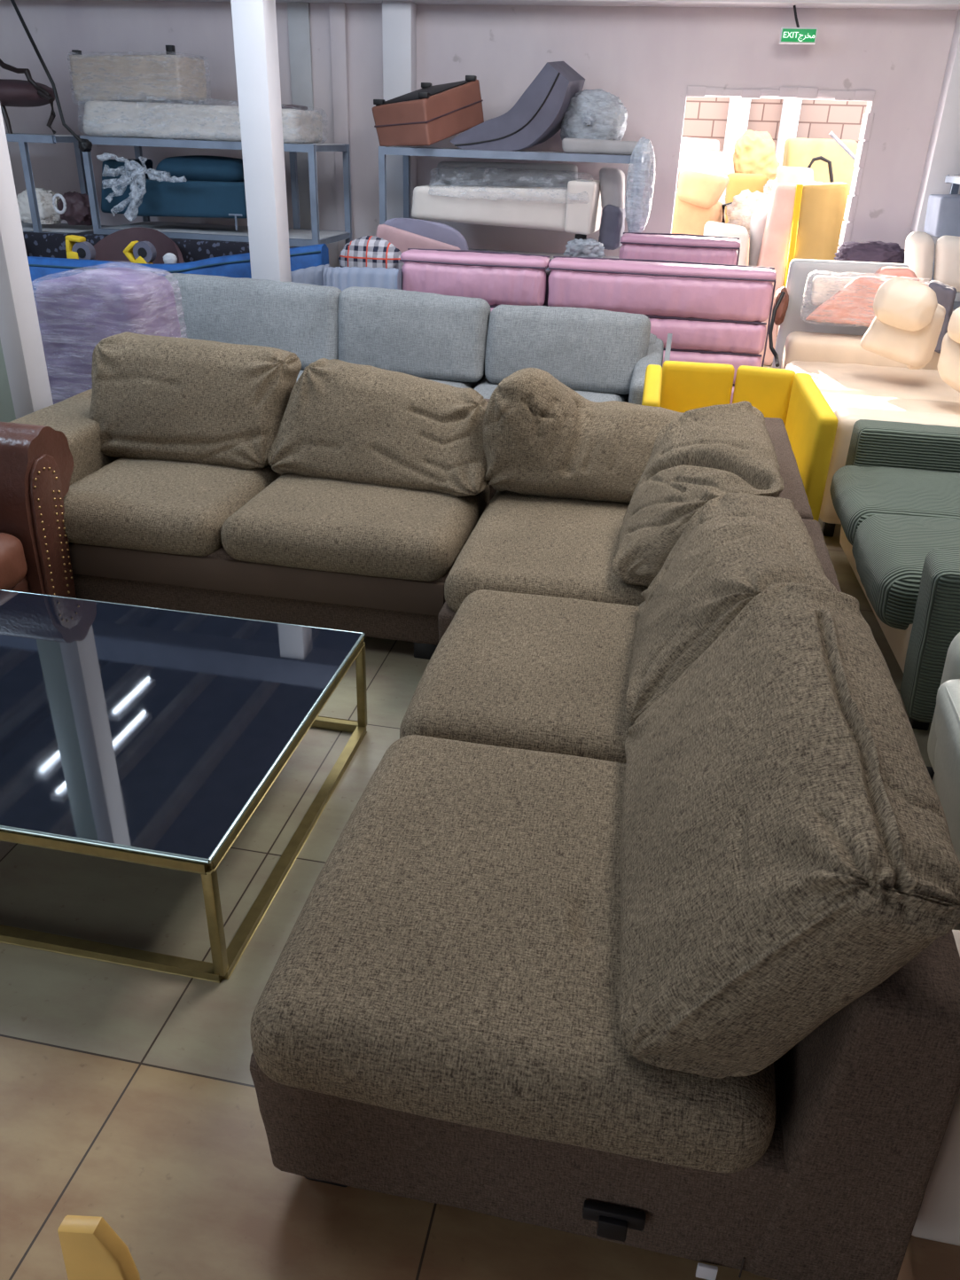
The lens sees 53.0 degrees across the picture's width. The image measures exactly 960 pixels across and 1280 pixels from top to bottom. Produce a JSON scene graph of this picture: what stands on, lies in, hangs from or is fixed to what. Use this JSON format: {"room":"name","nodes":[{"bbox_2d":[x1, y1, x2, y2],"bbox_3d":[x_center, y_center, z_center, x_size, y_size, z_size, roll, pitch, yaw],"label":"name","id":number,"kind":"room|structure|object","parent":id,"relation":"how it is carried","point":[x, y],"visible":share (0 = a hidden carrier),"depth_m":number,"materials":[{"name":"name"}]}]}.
{"room":"store","nodes":[
{"label":"store","id":0,"kind":"room"},
{"bbox_2d":[0,339,15,422],"bbox_3d":[-1.977,-2.025,3.599,0.180,3.380,0.080,7,28,9],"label":"wall","id":1,"kind":"structure","parent":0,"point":[7,414],"depth_m":4.07,"materials":[{"name":"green paint"}]},
{"bbox_2d":[0,335,959,1279],"bbox_3d":[-0.365,-1.342,6.157,11.000,0.100,18.200,7,28,9],"label":"floor","id":2,"kind":"structure","parent":0,"point":[128,1099],"depth_m":1.81,"materials":[{"name":"tile"}]},
{"bbox_2d":[0,104,53,419],"bbox_3d":[-1.858,-1.996,3.553,0.095,3.380,0.140,7,28,9],"label":"column","id":3,"kind":"structure","parent":2,"relation":"on","point":[20,338],"depth_m":3.87,"materials":[{"name":"white paint"}]},
{"bbox_2d":[0,421,76,598],"bbox_3d":[-2.042,-0.288,3.005,1.074,0.850,1.164,7,28,9],"label":"leather armchair","id":4,"kind":"object","parent":2,"relation":"on","point":[36,462],"visible":0.86,"depth_m":3.18,"materials":[{"name":"brown leather"}]},
{"bbox_2d":[0,532,27,590],"bbox_3d":[-1.907,-0.205,3.016,0.774,0.203,0.561,7,28,9],"label":"seat cushion","id":5,"kind":"object","parent":4,"relation":"on","point":[13,546],"depth_m":3.11,"materials":[{"name":"brown leather"}]},
{"bbox_2d":[5,132,110,234],"bbox_3d":[-3.833,-3.170,7.658,1.739,1.549,0.740,7,28,9],"label":"storage rack","id":6,"kind":"object","parent":2,"relation":"on","point":[23,138],"depth_m":7.14,"materials":[{"name":"grey metal"}]},
{"bbox_2d":[0,58,55,133],"bbox_3d":[-3.369,-3.956,6.976,0.724,0.510,0.513,7,28,9],"label":"carved chair","id":7,"kind":"object","parent":6,"relation":"on","point":[19,93],"visible":0.96,"depth_m":6.82,"materials":[{"name":"brown wood"}]},
{"bbox_2d":[16,187,62,224],"bbox_3d":[-3.384,-3.349,7.406,0.414,0.251,0.322,7,28,9],"label":"sack","id":8,"kind":"object","parent":6,"relation":"on","point":[48,214],"visible":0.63,"depth_m":7.30,"materials":[{"name":"fabric"}]},
{"bbox_2d":[21,221,110,233],"bbox_3d":[-3.827,-3.278,7.601,1.700,0.012,0.660,7,28,9],"label":"shelf","id":9,"kind":"object","parent":6,"relation":"attached to","point":[58,228],"depth_m":7.47,"materials":[{"name":"grey metal"}]},
{"bbox_2d":[56,191,92,225],"bbox_3d":[-3.081,-3.306,7.364,0.297,0.232,0.251,7,28,9],"label":"bundle","id":10,"kind":"object","parent":6,"relation":"on","point":[77,212],"visible":0.77,"depth_m":7.28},
{"bbox_2d":[57,1215,140,1279],"bbox_3d":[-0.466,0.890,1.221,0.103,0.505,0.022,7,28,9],"label":"chair","id":11,"kind":"object","parent":2,"relation":"on","point":[91,1250],"visible":1,"depth_m":1.11,"materials":[{"name":"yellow wood"}]},
{"bbox_2d":[34,265,186,404],"bbox_3d":[-1.734,-1.239,4.616,0.652,1.044,0.576,7,28,9],"label":"wrapped bundle","id":12,"kind":"object","parent":2,"relation":"on","point":[76,312],"visible":0.38,"depth_m":4.35,"materials":[{"name":"purple"}]},
{"bbox_2d":[23,230,249,262],"bbox_3d":[-2.511,-2.750,7.549,1.862,0.820,0.750,7,28,9],"label":"floral sofa","id":13,"kind":"object","parent":2,"relation":"on","point":[37,244],"visible":0.09,"depth_m":7.06,"materials":[{"name":"fabric"}]},
{"bbox_2d":[93,226,183,264],"bbox_3d":[-2.490,-2.405,6.890,0.860,0.982,0.600,7,28,9],"label":"tub chair","id":14,"kind":"object","parent":2,"relation":"on","point":[111,247],"visible":0.02,"depth_m":6.92,"materials":[{"name":"brown fabric"}]},
{"bbox_2d":[27,243,328,330],"bbox_3d":[-2.062,-2.118,6.275,2.111,0.904,0.499,2,28,0],"label":"sofa","id":15,"kind":"object","parent":2,"relation":"on","point":[41,269],"visible":0.16,"depth_m":5.99,"materials":[{"name":"fabric"}]},
{"bbox_2d":[65,234,95,259],"bbox_3d":[-2.563,-2.495,6.172,0.177,0.185,0.080,7,28,9],"label":"tape dispenser","id":16,"kind":"object","parent":15,"relation":"on","point":[82,249],"visible":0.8,"depth_m":6.14,"materials":[{"name":"yellow plastic"}]},
{"bbox_2d":[0,589,366,983],"bbox_3d":[-1.020,0.288,2.522,1.188,0.337,1.028,7,28,9],"label":"coffee table","id":17,"kind":"object","parent":2,"relation":"on","point":[136,734],"visible":1,"depth_m":2.33,"materials":[{"name":"black glass"}]},
{"bbox_2d":[79,135,351,247],"bbox_3d":[-1.972,-3.023,7.495,1.774,1.549,0.828,7,28,9],"label":"storage rack","id":18,"kind":"object","parent":2,"relation":"on","point":[298,237],"depth_m":7.13,"materials":[{"name":"grey metal"}]},
{"bbox_2d":[97,153,186,221],"bbox_3d":[-2.426,-3.268,6.957,0.672,0.446,0.114,7,28,9],"label":"film","id":19,"kind":"object","parent":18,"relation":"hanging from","point":[123,178],"visible":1,"depth_m":6.95,"materials":[{"name":"white"}]},
{"bbox_2d":[101,159,247,218],"bbox_3d":[-2.290,-3.429,7.316,1.291,0.385,0.500,7,28,9],"label":"sofa","id":20,"kind":"object","parent":18,"relation":"on","point":[188,199],"visible":0.73,"depth_m":7.12,"materials":[{"name":"fabric"}]},
{"bbox_2d":[156,155,244,181],"bbox_3d":[-2.042,-3.506,7.169,0.696,0.190,0.385,7,28,9],"label":"cushion","id":21,"kind":"object","parent":20,"relation":"on","point":[194,167],"visible":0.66,"depth_m":7.01,"materials":[{"name":"fabric"}]},
{"bbox_2d":[83,100,322,143],"bbox_3d":[-2.030,-3.843,7.079,1.717,0.316,0.692,7,28,9],"label":"mattress","id":22,"kind":"object","parent":18,"relation":"on","point":[110,118],"visible":0.72,"depth_m":6.86,"materials":[{"name":"white fabric"}]},
{"bbox_2d":[69,45,206,101],"bbox_3d":[-2.488,-4.096,6.989,0.943,0.392,0.459,7,28,9],"label":"ottoman","id":23,"kind":"object","parent":22,"relation":"on","point":[170,77],"visible":0.84,"depth_m":6.84,"materials":[{"name":"beige fabric"}]},
{"bbox_2d":[101,221,346,239],"bbox_3d":[-1.964,-3.166,7.441,1.730,0.012,0.710,7,28,9],"label":"shelf","id":24,"kind":"object","parent":18,"relation":"attached to","point":[298,233],"depth_m":7.44,"materials":[{"name":"grey metal"}]},
{"bbox_2d":[104,136,344,145],"bbox_3d":[-1.946,-3.711,7.157,1.730,0.012,0.710,7,28,9],"label":"shelf","id":25,"kind":"object","parent":18,"relation":"attached to","point":[105,136],"depth_m":7.09,"materials":[{"name":"grey metal"}]},
{"bbox_2d":[230,0,291,281],"bbox_3d":[-1.229,-2.449,5.564,0.180,2.360,0.180,7,28,9],"label":"column","id":26,"kind":"structure","parent":2,"relation":"on","point":[253,21],"depth_m":5.31,"materials":[{"name":"white paint"}]},
{"bbox_2d":[290,264,402,291],"bbox_3d":[-0.875,-1.995,6.218,0.870,0.850,0.908,7,28,9],"label":"sofa","id":27,"kind":"object","parent":2,"relation":"on","point":[344,277],"visible":0.14,"depth_m":5.79,"materials":[{"name":"grey fabric"}]},
{"bbox_2d":[338,235,404,269],"bbox_3d":[-0.684,-2.366,6.105,0.434,0.364,0.224,7,28,9],"label":"plaid cushion","id":28,"kind":"object","parent":27,"relation":"on","point":[373,252],"visible":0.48,"depth_m":5.99,"materials":[{"name":"fabric"}]},
{"bbox_2d":[375,224,460,253],"bbox_3d":[-0.425,-2.509,6.346,0.647,0.421,0.068,2,28,1],"label":"headboard","id":29,"kind":"object","parent":27,"relation":"on","point":[401,239],"visible":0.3,"depth_m":6.27,"materials":[{"name":"fabric"}]},
{"bbox_2d":[7,388,959,1279],"bbox_3d":[-0.514,-0.067,2.860,2.946,0.682,3.060,7,28,9],"label":"sectional sofa","id":30,"kind":"object","parent":2,"relation":"on","point":[437,1019],"visible":0.61,"depth_m":1.56,"materials":[{"name":"brown fabric"}]},
{"bbox_2d":[62,457,281,556],"bbox_3d":[-1.153,-0.553,3.656,0.685,0.196,0.845,7,28,9],"label":"seat cushion","id":31,"kind":"object","parent":30,"relation":"on","point":[113,506],"depth_m":3.35,"materials":[{"name":"brown fabric"}]},
{"bbox_2d":[88,331,301,469],"bbox_3d":[-1.120,-0.936,3.756,0.824,0.436,0.359,7,28,9],"label":"sofa cushion","id":32,"kind":"object","parent":30,"relation":"on","point":[153,397],"visible":0.93,"depth_m":3.66,"materials":[{"name":"brown fabric"}]},
{"bbox_2d":[220,473,490,581],"bbox_3d":[-0.423,-0.466,3.537,0.816,0.196,0.845,7,28,9],"label":"seat cushion","id":33,"kind":"object","parent":30,"relation":"on","point":[287,526],"depth_m":3.23,"materials":[{"name":"brown fabric"}]},
{"bbox_2d":[267,358,489,496],"bbox_3d":[-0.366,-0.811,3.603,0.860,0.400,0.422,7,28,9],"label":"sofa cushion","id":34,"kind":"object","parent":30,"relation":"on","point":[341,420],"visible":0.99,"depth_m":3.52,"materials":[{"name":"brown fabric"}]},
{"bbox_2d":[250,734,776,1173],"bbox_3d":[0.104,0.484,1.751,0.810,0.187,0.868,7,28,9],"label":"seat cushion","id":35,"kind":"object","parent":30,"relation":"on","point":[452,960],"depth_m":1.49,"materials":[{"name":"brown fabric"}]},
{"bbox_2d":[399,589,639,763],"bbox_3d":[0.265,0.116,2.475,0.810,0.184,0.801,7,28,9],"label":"seat cushion","id":36,"kind":"object","parent":30,"relation":"on","point":[541,673],"depth_m":2.33,"materials":[{"name":"brown fabric"}]},
{"bbox_2d":[444,490,647,612],"bbox_3d":[0.412,-0.319,3.318,0.889,0.184,1.109,7,28,9],"label":"seat cushion","id":37,"kind":"object","parent":30,"relation":"on","point":[533,544],"depth_m":3.04,"materials":[{"name":"brown fabric"}]},
{"bbox_2d":[483,367,683,502],"bbox_3d":[0.486,-0.753,3.515,0.924,0.438,0.435,7,28,9],"label":"sofa cushion","id":38,"kind":"object","parent":30,"relation":"on","point":[542,437],"visible":0.76,"depth_m":3.41,"materials":[{"name":"brown fabric"}]},
{"bbox_2d":[611,400,784,586],"bbox_3d":[0.683,-0.473,3.026,0.464,0.419,0.864,7,28,9],"label":"sofa cushion","id":39,"kind":"object","parent":30,"relation":"on","point":[705,454],"visible":0.81,"depth_m":2.85,"materials":[{"name":"brown fabric"}]},
{"bbox_2d":[624,492,837,724],"bbox_3d":[0.571,-0.087,2.295,0.405,0.383,0.723,6,28,7],"label":"sofa cushion","id":40,"kind":"object","parent":30,"relation":"on","point":[736,547],"visible":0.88,"depth_m":2.15,"materials":[{"name":"brown fabric"}]},
{"bbox_2d":[619,582,959,1078],"bbox_3d":[0.455,0.244,1.589,0.434,0.441,0.890,7,28,9],"label":"sofa cushion","id":41,"kind":"object","parent":30,"relation":"on","point":[787,849],"visible":1,"depth_m":1.33,"materials":[{"name":"brown fabric"}]},
{"bbox_2d":[296,333,672,405],"bbox_3d":[-0.477,-1.357,5.311,2.942,0.702,0.873,7,28,9],"label":"sofa","id":42,"kind":"object","parent":2,"relation":"on","point":[483,386],"visible":0.02,"depth_m":4.97,"materials":[{"name":"grey fabric"}]},
{"bbox_2d":[164,273,341,370],"bbox_3d":[-1.269,-1.764,5.345,1.058,0.452,0.307,7,28,9],"label":"sofa cushion","id":43,"kind":"object","parent":42,"relation":"on","point":[300,319],"visible":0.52,"depth_m":5.24,"materials":[{"name":"grey fabric"}]},
{"bbox_2d":[337,286,491,382],"bbox_3d":[-0.367,-1.652,5.201,0.834,0.435,0.301,7,28,9],"label":"sofa cushion","id":44,"kind":"object","parent":42,"relation":"on","point":[424,335],"visible":0.81,"depth_m":5.11,"materials":[{"name":"grey fabric"}]},
{"bbox_2d":[473,377,626,402],"bbox_3d":[0.345,-1.228,5.060,0.827,0.182,0.640,7,28,9],"label":"seat cushion","id":45,"kind":"object","parent":42,"relation":"on","point":[483,386],"depth_m":4.99,"materials":[{"name":"fabric"}]},
{"bbox_2d":[484,304,650,394],"bbox_3d":[0.456,-1.538,5.076,0.855,0.396,0.301,7,28,9],"label":"sofa cushion","id":46,"kind":"object","parent":42,"relation":"on","point":[585,349],"visible":0.82,"depth_m":4.99,"materials":[{"name":"grey fabric"}]},
{"bbox_2d":[378,146,645,270],"bbox_3d":[0.232,-2.841,7.288,1.844,1.549,0.690,7,28,9],"label":"storage rack","id":47,"kind":"object","parent":2,"relation":"on","point":[406,152],"visible":0.3,"depth_m":6.74,"materials":[{"name":"grey metal"}]},
{"bbox_2d":[371,75,483,146],"bbox_3d":[-0.371,-3.771,6.862,0.525,0.467,0.631,23,34,35],"label":"ottoman","id":48,"kind":"object","parent":47,"relation":"on","point":[428,115],"visible":0.99,"depth_m":6.72,"materials":[{"name":"brown leather"}]},
{"bbox_2d":[411,161,601,257],"bbox_3d":[0.207,-3.170,7.090,1.370,0.631,0.661,7,28,9],"label":"sofa","id":49,"kind":"object","parent":47,"relation":"on","point":[540,196],"visible":1,"depth_m":6.89,"materials":[{"name":"fabric"}]},
{"bbox_2d":[387,146,631,155],"bbox_3d":[0.255,-3.520,6.933,1.800,0.012,0.610,7,28,9],"label":"shelf","id":50,"kind":"object","parent":47,"relation":"attached to","point":[387,146],"depth_m":6.86,"materials":[{"name":"grey metal"}]},
{"bbox_2d":[449,61,585,150],"bbox_3d":[0.265,-3.781,6.804,0.886,0.587,0.536,7,28,9],"label":"chaise lounge","id":51,"kind":"object","parent":47,"relation":"on","point":[538,114],"visible":0.91,"depth_m":6.63,"materials":[{"name":"grey fabric"}]},
{"bbox_2d":[468,249,618,259],"bbox_3d":[0.234,-2.896,7.259,1.800,0.012,0.610,7,28,9],"label":"shelf","id":52,"kind":"object","parent":47,"relation":"attached to","point":[551,254],"depth_m":7.45,"materials":[{"name":"grey metal"}]},
{"bbox_2d":[563,238,604,257],"bbox_3d":[0.746,-2.776,6.846,0.303,0.157,0.174,7,28,9],"label":"plastic","id":53,"kind":"object","parent":47,"relation":"on","point":[594,247],"visible":0.86,"depth_m":6.79,"materials":[{"name":"white"}]},
{"bbox_2d":[561,137,645,154],"bbox_3d":[0.897,-3.477,6.777,0.594,0.091,0.450,7,28,9],"label":"cushion","id":54,"kind":"object","parent":47,"relation":"on","point":[580,145],"visible":0.71,"depth_m":6.59,"materials":[{"name":"white fabric"}]},
{"bbox_2d":[559,88,627,140],"bbox_3d":[0.804,-3.671,6.797,0.471,0.389,0.470,7,28,9],"label":"roll","id":55,"kind":"object","parent":54,"relation":"on","point":[598,113],"visible":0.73,"depth_m":6.67,"materials":[{"name":"grey fabric"}]},
{"bbox_2d":[598,167,625,249],"bbox_3d":[0.937,-3.076,6.867,0.213,0.533,0.208,7,28,9],"label":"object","id":56,"kind":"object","parent":47,"relation":"on","point":[612,180],"depth_m":6.80,"materials":[{"name":"grey plastic"}]},
{"bbox_2d":[598,204,625,249],"bbox_3d":[0.951,-2.970,6.918,0.178,0.300,0.207,7,28,9],"label":"cushion","id":57,"kind":"object","parent":56,"relation":"on","point":[612,226],"depth_m":6.84,"materials":[{"name":"grey fabric"}]},
{"bbox_2d":[624,137,655,232],"bbox_3d":[1.090,-3.078,6.567,0.190,0.632,0.196,7,28,9],"label":"plastic bag","id":58,"kind":"object","parent":47,"relation":"hanging from","point":[641,206],"visible":0.93,"depth_m":6.51,"materials":[{"name":"white"}]},
{"bbox_2d":[399,248,776,404],"bbox_3d":[0.671,-1.957,6.197,2.206,1.013,0.974,7,28,9],"label":"sofa","id":59,"kind":"object","parent":2,"relation":"on","point":[714,313],"visible":0.34,"depth_m":5.61,"materials":[{"name":"purple leather"}]},
{"bbox_2d":[383,217,468,249],"bbox_3d":[-0.379,-2.663,6.605,0.620,0.417,0.060,7,28,9],"label":"cushion","id":60,"kind":"object","parent":59,"relation":"on","point":[438,231],"visible":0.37,"depth_m":6.51,"materials":[{"name":"purple fabric"}]},
{"bbox_2d":[618,232,740,265],"bbox_3d":[1.402,-2.397,7.011,0.796,1.083,0.974,7,28,9],"label":"sofa","id":61,"kind":"object","parent":2,"relation":"on","point":[663,246],"visible":0.24,"depth_m":6.40,"materials":[{"name":"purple leather"}]},
{"bbox_2d":[671,169,729,235],"bbox_3d":[1.857,-3.320,8.425,0.454,1.438,0.600,7,28,9],"label":"armchair","id":62,"kind":"object","parent":2,"relation":"on","point":[698,192],"visible":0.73,"depth_m":7.98,"materials":[{"name":"fabric"}]},
{"bbox_2d":[725,189,771,237],"bbox_3d":[2.334,-3.651,8.262,0.453,0.397,0.360,7,28,9],"label":"sack","id":63,"kind":"object","parent":62,"relation":"on","point":[742,216],"visible":0.43,"depth_m":8.16,"materials":[{"name":"white plastic"}]},
{"bbox_2d":[703,221,749,265],"bbox_3d":[2.030,-2.932,8.099,0.404,1.061,0.450,7,28,9],"label":"armchair","id":64,"kind":"object","parent":2,"relation":"on","point":[716,229],"visible":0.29,"depth_m":7.71,"materials":[{"name":"fabric"}]},
{"bbox_2d":[641,360,838,521],"bbox_3d":[1.064,-0.768,4.242,0.779,0.738,0.833,7,28,9],"label":"sofa","id":65,"kind":"object","parent":2,"relation":"on","point":[810,423],"visible":0.31,"depth_m":4.33,"materials":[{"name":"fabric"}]},
{"bbox_2d":[721,208,779,335],"bbox_3d":[3.179,-3.793,9.835,2.200,1.050,1.800,7,28,9],"label":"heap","id":66,"kind":"object","parent":2,"relation":"on","point":[747,258],"visible":0.02,"depth_m":9.04,"materials":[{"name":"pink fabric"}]},
{"bbox_2d":[725,172,768,229],"bbox_3d":[2.491,-4.090,8.976,0.409,0.467,0.500,7,28,9],"label":"block","id":67,"kind":"object","parent":66,"relation":"on","point":[738,182],"visible":0.41,"depth_m":8.71,"materials":[{"name":"yellow fabric"}]},
{"bbox_2d":[678,148,734,176],"bbox_3d":[2.157,-4.541,9.164,0.541,0.230,0.500,7,28,9],"label":"foam block","id":68,"kind":"object","parent":67,"relation":"on","point":[717,162],"visible":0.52,"depth_m":8.94,"materials":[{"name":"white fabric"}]},
{"bbox_2d":[724,130,780,199],"bbox_3d":[2.750,-4.612,9.503,0.586,0.745,0.661,8,28,12],"label":"tarpaulin","id":69,"kind":"object","parent":66,"relation":"on","point":[754,152],"visible":0.49,"depth_m":9.20,"materials":[{"name":"yellow fabric"}]},
{"bbox_2d":[782,137,858,195],"bbox_3d":[3.528,-4.774,9.883,0.833,0.665,0.500,7,28,9],"label":"sofa","id":70,"kind":"object","parent":66,"relation":"on","point":[798,152],"visible":0.38,"depth_m":9.61,"materials":[{"name":"fabric"}]},
{"bbox_2d":[748,207,768,266],"bbox_3d":[2.308,-3.031,8.188,0.160,1.179,0.320,7,28,9],"label":"sack","id":71,"kind":"object","parent":2,"relation":"on","point":[758,220],"visible":0.34,"depth_m":7.89,"materials":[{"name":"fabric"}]},
{"bbox_2d":[757,182,850,365],"bbox_3d":[2.584,-2.969,7.848,0.726,1.393,0.423,7,28,9],"label":"sofa","id":72,"kind":"object","parent":2,"relation":"on","point":[804,221],"visible":0.41,"depth_m":7.53,"materials":[{"name":"yellow fabric"}]},
{"bbox_2d":[772,258,909,368],"bbox_3d":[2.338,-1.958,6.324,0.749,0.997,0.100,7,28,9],"label":"sofa","id":73,"kind":"object","parent":2,"relation":"on","point":[801,273],"visible":0.31,"depth_m":6.19,"materials":[{"name":"grey fabric"}]},
{"bbox_2d":[768,291,959,537],"bbox_3d":[2.339,-1.263,5.178,1.466,0.823,2.360,7,28,9],"label":"sofa","id":74,"kind":"object","parent":2,"relation":"on","point":[857,383],"depth_m":5.27,"materials":[{"name":"leather"}]},
{"bbox_2d":[805,275,928,327],"bbox_3d":[2.347,-2.074,5.864,0.751,0.310,0.300,7,28,9],"label":"cushion","id":75,"kind":"object","parent":74,"relation":"on","point":[839,300],"visible":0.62,"depth_m":5.84,"materials":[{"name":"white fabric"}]},
{"bbox_2d":[785,360,959,402],"bbox_3d":[2.306,-1.409,5.529,1.043,0.208,0.870,7,28,9],"label":"seat cushion","id":76,"kind":"object","parent":74,"relation":"on","point":[878,378],"depth_m":5.43,"materials":[{"name":"beige leather"}]},
{"bbox_2d":[821,392,959,414],"bbox_3d":[2.136,-1.025,4.778,1.042,0.208,0.871,7,28,9],"label":"seat cushion","id":77,"kind":"object","parent":74,"relation":"on","point":[835,401],"depth_m":4.93,"materials":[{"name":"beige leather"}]},
{"bbox_2d":[860,276,945,369],"bbox_3d":[2.290,-1.696,5.146,0.413,0.458,0.360,7,28,9],"label":"cushion","id":78,"kind":"object","parent":74,"relation":"on","point":[906,327],"visible":1,"depth_m":5.07,"materials":[{"name":"beige leather"}]},
{"bbox_2d":[928,280,956,353],"bbox_3d":[2.667,-1.887,5.620,0.192,0.392,0.153,7,28,9],"label":"fabric cover","id":79,"kind":"object","parent":74,"relation":"on","point":[945,293],"visible":0.43,"depth_m":5.52,"materials":[{"name":"grey fabric"}]},
{"bbox_2d":[936,307,959,392],"bbox_3d":[2.384,-1.403,4.694,0.309,0.429,0.292,-23,37,-39],"label":"cushion","id":80,"kind":"object","parent":74,"relation":"on","point":[948,363],"visible":1,"depth_m":4.68,"materials":[{"name":"beige fabric"}]},
{"bbox_2d":[830,419,959,730],"bbox_3d":[1.913,-0.234,3.401,1.196,0.621,1.674,7,28,9],"label":"sofa","id":81,"kind":"object","parent":2,"relation":"on","point":[895,497],"visible":0.98,"depth_m":3.32,"materials":[{"name":"green fabric"}]},
{"bbox_2d":[830,465,959,545],"bbox_3d":[1.945,-0.474,3.701,1.108,0.206,0.659,7,28,9],"label":"seat cushion","id":82,"kind":"object","parent":81,"relation":"on","point":[858,493],"depth_m":3.67,"materials":[{"name":"fabric"}]},
{"bbox_2d":[851,514,959,630],"bbox_3d":[1.837,-0.194,3.199,1.088,0.255,0.648,7,28,9],"label":"seat cushion","id":83,"kind":"object","parent":81,"relation":"on","point":[890,551],"depth_m":3.17,"materials":[{"name":"fabric"}]},
{"bbox_2d":[904,231,959,312],"bbox_3d":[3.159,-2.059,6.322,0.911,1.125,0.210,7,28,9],"label":"sofa","id":84,"kind":"object","parent":2,"relation":"on","point":[919,245],"visible":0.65,"depth_m":6.12,"materials":[{"name":"white fabric"}]},
{"bbox_2d":[904,231,934,283],"bbox_3d":[2.829,-2.454,6.199,0.210,0.329,0.179,7,28,9],"label":"cushion","id":85,"kind":"object","parent":84,"relation":"on","point":[919,245],"depth_m":6.12,"materials":[{"name":"white fabric"}]},
{"bbox_2d":[933,235,959,292],"bbox_3d":[3.100,-2.403,6.164,0.397,0.338,0.179,7,28,9],"label":"cushion","id":86,"kind":"object","parent":84,"relation":"on","point":[947,256],"depth_m":6.11,"materials":[{"name":"white fabric"}]},
{"bbox_2d":[911,929,959,1246],"bbox_3d":[0.970,0.781,1.635,0.440,0.400,0.330,7,28,9],"label":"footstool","id":87,"kind":"object","parent":2,"relation":"on","point":[938,1219],"visible":0.12,"depth_m":1.56,"materials":[{"name":"beige fabric"}]},
{"bbox_2d":[925,632,959,861],"bbox_3d":[1.572,0.418,2.116,1.099,0.634,1.030,7,28,9],"label":"sofa","id":88,"kind":"object","parent":2,"relation":"on","point":[943,744],"visible":0.72,"depth_m":2.19,"materials":[{"name":"white leather"}]},
{"bbox_2d":[928,174,959,310],"bbox_3d":[4.052,-2.280,6.518,1.919,1.494,0.640,7,28,9],"label":"storage rack","id":89,"kind":"object","parent":2,"relation":"on","point":[954,179],"visible":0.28,"depth_m":6.54,"materials":[{"name":"grey metal"}]},
{"bbox_2d":[923,194,959,237],"bbox_3d":[3.202,-2.845,6.476,0.323,0.276,0.400,7,28,9],"label":"box","id":90,"kind":"object","parent":89,"relation":"on","point":[942,217],"visible":0.82,"depth_m":6.34,"materials":[{"name":"white"}]},
{"bbox_3d":[2.808,-2.266,7.114,0.400,0.840,0.300,7,28,9],"label":"crate","id":91,"kind":"object","parent":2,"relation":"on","visible":0},
{"bbox_2d":[834,241,905,263],"bbox_3d":[2.788,-2.731,6.854,0.493,0.206,0.317,7,28,9],"label":"bundle","id":92,"kind":"object","parent":91,"relation":"on","point":[852,251],"visible":0.74,"depth_m":6.75,"materials":[{"name":"purple fabric"}]},
{"bbox_2d":[0,0,959,311],"bbox_3d":[0.156,-3.970,7.440,11.000,3.400,0.240,7,28,9],"label":"wall","id":93,"kind":"structure","parent":0,"point":[652,58],"depth_m":7.15,"materials":[{"name":"white paint"}]},
{"bbox_2d":[287,2,313,229],"bbox_3d":[-1.404,-3.692,7.801,0.170,2.480,0.029,7,28,9],"label":"trim","id":94,"kind":"structure","parent":93,"relation":"attached to","point":[298,13],"depth_m":7.43,"materials":[{"name":"grey paint"}]},
{"bbox_2d":[328,2,352,266],"bbox_3d":[-1.097,-3.650,7.742,0.120,2.480,0.049,7,28,9],"label":"trim","id":95,"kind":"structure","parent":93,"relation":"attached to","point":[338,11],"depth_m":7.43,"materials":[{"name":"white paint"}]},
{"bbox_2d":[382,0,416,219],"bbox_3d":[-0.628,-3.569,7.616,0.220,2.480,0.159,7,28,9],"label":"column","id":96,"kind":"structure","parent":93,"relation":"attached to","point":[399,18],"depth_m":7.17,"materials":[{"name":"white paint"}]},
{"bbox_2d":[85,0,959,9],"bbox_3d":[0.134,-4.615,6.837,11.000,0.140,0.278,7,28,9],"label":"trim","id":97,"kind":"structure","parent":93,"relation":"attached to","point":[905,4],"depth_m":6.61,"materials":[{"name":"white paint"}]},
{"bbox_2d":[779,5,818,44],"bbox_3d":[2.178,-4.187,6.545,0.241,0.222,0.056,7,28,9],"label":"exit sign","id":98,"kind":"object","parent":93,"relation":"hanging from","point":[788,35],"visible":1,"depth_m":6.55,"materials":[{"name":"green plastic"}]},
{"bbox_2d":[904,9,959,283],"bbox_3d":[3.282,-3.090,6.950,0.230,2.480,0.219,7,28,9],"label":"trim","id":99,"kind":"structure","parent":93,"relation":"attached to","point":[942,160],"depth_m":6.67,"materials":[{"name":"white paint"}]},
{"bbox_2d":[676,96,867,191],"bbox_3d":[2.886,-5.133,10.816,11.000,2.500,0.200,7,28,9],"label":"wall","id":100,"kind":"structure","parent":0,"point":[706,118],"depth_m":10.37,"materials":[{"name":"brick"}]},
{"bbox_2d":[718,97,751,204],"bbox_3d":[2.761,-5.101,10.638,0.220,2.600,0.170,7,28,9],"label":"trim","id":101,"kind":"structure","parent":100,"relation":"attached to","point":[738,111],"depth_m":10.31,"materials":[{"name":"white paint"}]},
{"bbox_2d":[775,99,802,165],"bbox_3d":[3.291,-5.038,10.551,0.180,2.600,0.170,7,28,9],"label":"trim","id":102,"kind":"structure","parent":100,"relation":"attached to","point":[791,109],"depth_m":10.23,"materials":[{"name":"white paint"}]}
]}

